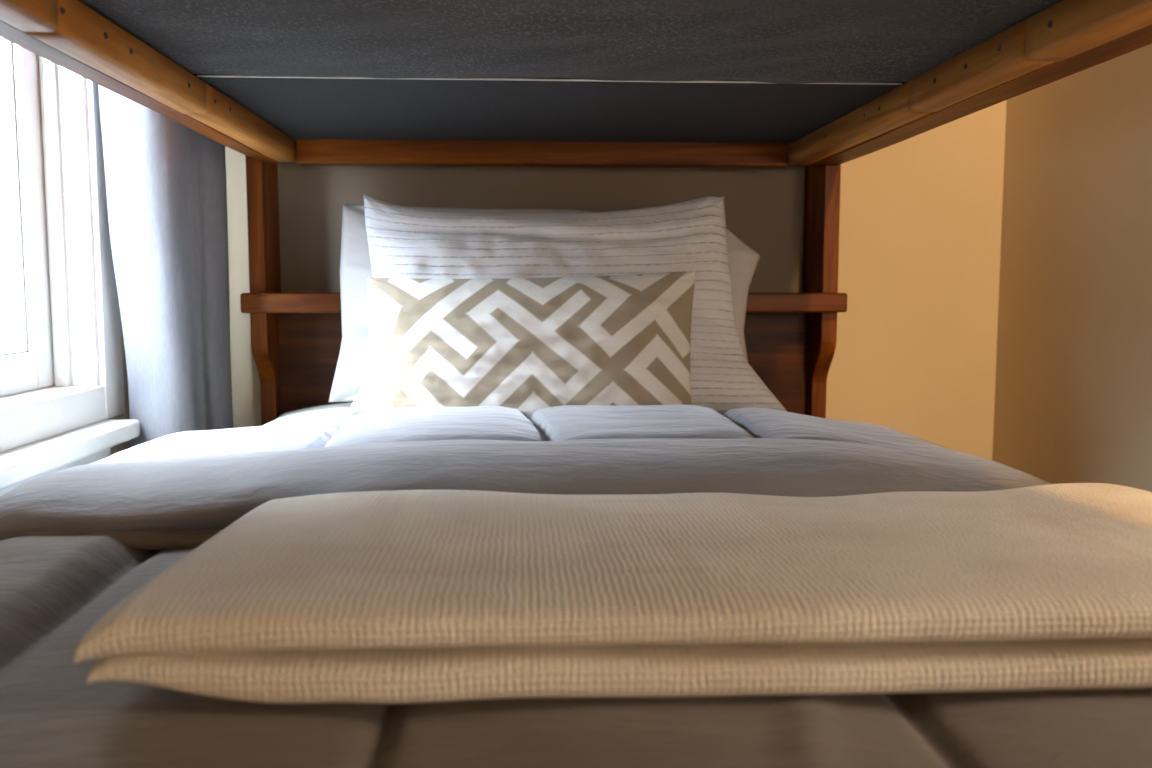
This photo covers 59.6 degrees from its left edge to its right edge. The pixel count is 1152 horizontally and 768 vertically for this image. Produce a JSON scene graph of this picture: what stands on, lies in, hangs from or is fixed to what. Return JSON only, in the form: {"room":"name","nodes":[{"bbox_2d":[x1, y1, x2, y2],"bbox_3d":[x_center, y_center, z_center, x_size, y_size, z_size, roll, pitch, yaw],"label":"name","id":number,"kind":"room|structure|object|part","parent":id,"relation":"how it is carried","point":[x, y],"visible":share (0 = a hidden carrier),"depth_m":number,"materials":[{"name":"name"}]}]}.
{"room":"bedroom","nodes":[
{"label":"bedroom","id":0,"kind":"room"},
{"bbox_2d":[107,321,130,455],"bbox_3d":[-0.733,-0.526,-0.015,0.140,2.450,3.650,0,5,-3],"label":"wall","id":1,"kind":"structure","parent":0,"point":[125,445],"depth_m":1.68,"materials":[{"name":"beige paint"}]},
{"bbox_2d":[0,37,139,495],"bbox_3d":[-0.769,-0.378,1.280,0.197,1.110,0.640,0,5,-3],"label":"window","id":2,"kind":"structure","parent":1,"relation":"in","point":[61,359],"depth_m":1.50,"materials":[{"name":"white paint"}]},
{"bbox_3d":[-0.810,-0.411,1.275,0.045,0.876,0.472,0,5,-3],"label":"sash frame","id":3,"kind":"part","parent":2,"relation":"part of","materials":[{"name":"white paint"}]},
{"bbox_3d":[-0.703,0.095,1.306,0.067,0.028,0.555,0,5,-3],"label":"sill","id":4,"kind":"part","parent":2,"relation":"part of","materials":[{"name":"white paint"}]},
{"bbox_3d":[-0.726,-0.426,1.278,0.014,1.015,0.640,0,5,-3],"label":"casing","id":5,"kind":"part","parent":2,"relation":"part of","materials":[{"name":"white paint"}]},
{"bbox_3d":[-0.691,-0.963,1.198,0.080,0.090,1.124,0,5,-3],"label":"curtain rod","id":6,"kind":"object","parent":1,"relation":"attached to","visible":0},
{"bbox_2d":[98,85,233,446],"bbox_3d":[-0.633,-0.267,1.637,0.122,1.460,0.270,2,6,17],"label":"curtain","id":7,"kind":"object","parent":6,"relation":"hanging from","point":[166,190],"visible":0.39,"depth_m":1.55,"materials":[{"name":"grey fabric"}]},
{"bbox_2d":[225,100,1006,459],"bbox_3d":[-0.003,-0.711,1.919,1.930,2.450,0.150,0,5,-3],"label":"wall","id":8,"kind":"structure","parent":0,"point":[920,220],"depth_m":1.93,"materials":[{"name":"beige paint"}]},
{"bbox_2d":[992,44,1151,491],"bbox_3d":[0.989,-0.535,0.079,0.150,2.450,3.650,0,5,-3],"label":"wall","id":9,"kind":"structure","parent":0,"point":[1073,403],"depth_m":1.66,"materials":[{"name":"beige paint"}]},
{"bbox_3d":[0.101,0.739,0.151,1.930,0.100,3.950,0,5,-3],"label":"floor","id":10,"kind":"structure","parent":0,"visible":0},
{"bbox_2d":[0,0,1151,425],"bbox_3d":[0.004,-0.037,0.809,1.037,1.320,2.155,0,5,-3],"label":"bunk bed","id":11,"kind":"object","parent":10,"relation":"on","point":[782,200],"visible":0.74,"depth_m":1.73,"materials":[{"name":"brown wood"}]},
{"bbox_3d":[-0.468,-0.386,0.720,0.035,0.210,1.995,0,5,-3],"label":"rail","id":12,"kind":"part","parent":11,"relation":"part of","materials":[{"name":"brown wood"}]},
{"bbox_3d":[-0.057,-0.471,1.833,0.962,0.610,0.016,0,5,-3],"label":"panel","id":13,"kind":"part","parent":11,"relation":"part of","materials":[{"name":"beige paint"}]},
{"bbox_2d":[240,293,846,312],"bbox_3d":[-0.051,-0.146,1.797,1.037,0.034,0.162,0,5,-3],"label":"shelf","id":14,"kind":"object","parent":11,"relation":"attached to","point":[250,302],"depth_m":1.70,"materials":[{"name":"brown wood"}]},
{"bbox_3d":[-0.053,0.119,1.865,0.969,0.508,0.020,0,5,-3],"label":"headboard panel","id":15,"kind":"part","parent":11,"relation":"part of","materials":[{"name":"brown wood"}]},
{"bbox_2d":[192,74,905,142],"bbox_3d":[-0.035,-0.394,1.447,0.898,0.015,0.512,0,5,-3],"label":"base panel","id":16,"kind":"object","parent":11,"relation":"on","point":[299,108],"visible":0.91,"depth_m":1.38,"materials":[{"name":"grey fabric"}]},
{"bbox_2d":[78,0,1062,84],"bbox_3d":[0.017,-0.296,0.486,0.898,0.026,1.421,0,5,-3],"label":"upper bunk underside","id":17,"kind":"object","parent":11,"relation":"on","point":[678,41],"visible":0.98,"depth_m":0.97,"materials":[{"name":"black fabric"}]},
{"bbox_3d":[0.484,-0.391,0.771,0.055,0.210,1.995,0,5,-3],"label":"rail","id":18,"kind":"part","parent":11,"relation":"part of","materials":[{"name":"brown wood"}]},
{"bbox_3d":[0.004,0.275,0.834,0.935,0.155,1.995,0,5,-3],"label":"mattress","id":19,"kind":"object","parent":11,"relation":"on","visible":0},
{"bbox_2d":[263,402,352,425],"bbox_3d":[-0.124,0.066,1.678,0.800,0.084,0.300,0,5,-3],"label":"pillow","id":20,"kind":"object","parent":19,"relation":"on","point":[332,411],"visible":0.12,"depth_m":1.60,"materials":[{"name":"fabric"}]},
{"bbox_2d":[329,204,759,401],"bbox_3d":[-0.047,-0.134,1.660,0.713,0.321,0.105,0,5,-3],"label":"pillow","id":21,"kind":"object","parent":20,"relation":"on","point":[352,367],"visible":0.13,"depth_m":1.63,"materials":[{"name":"white fabric"}]},
{"bbox_2d":[346,194,786,416],"bbox_3d":[-0.012,-0.125,1.558,0.676,0.340,0.178,0,5,-3],"label":"pillow","id":22,"kind":"object","parent":20,"relation":"on","point":[691,235],"visible":0.36,"depth_m":1.53,"materials":[{"name":"white fabric"}]},
{"bbox_2d":[365,271,695,416],"bbox_3d":[-0.065,-0.035,1.459,0.491,0.259,0.116,0,5,-3],"label":"cushion","id":23,"kind":"object","parent":19,"relation":"on","point":[527,345],"visible":0.74,"depth_m":1.42,"materials":[{"name":"fabric"}]},
{"bbox_2d":[0,405,1151,767],"bbox_3d":[-0.013,0.269,0.625,1.172,0.346,1.617,0,5,-3],"label":"comforter","id":24,"kind":"object","parent":19,"relation":"on","point":[76,542],"visible":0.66,"depth_m":0.74,"materials":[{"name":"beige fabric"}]},
{"bbox_2d":[74,483,1151,702],"bbox_3d":[0.165,0.153,0.735,0.888,0.104,0.374,0,5,-3],"label":"throw blanket","id":25,"kind":"object","parent":24,"relation":"on","point":[396,596],"visible":1,"depth_m":0.57,"materials":[{"name":"beige fabric"}]}
]}

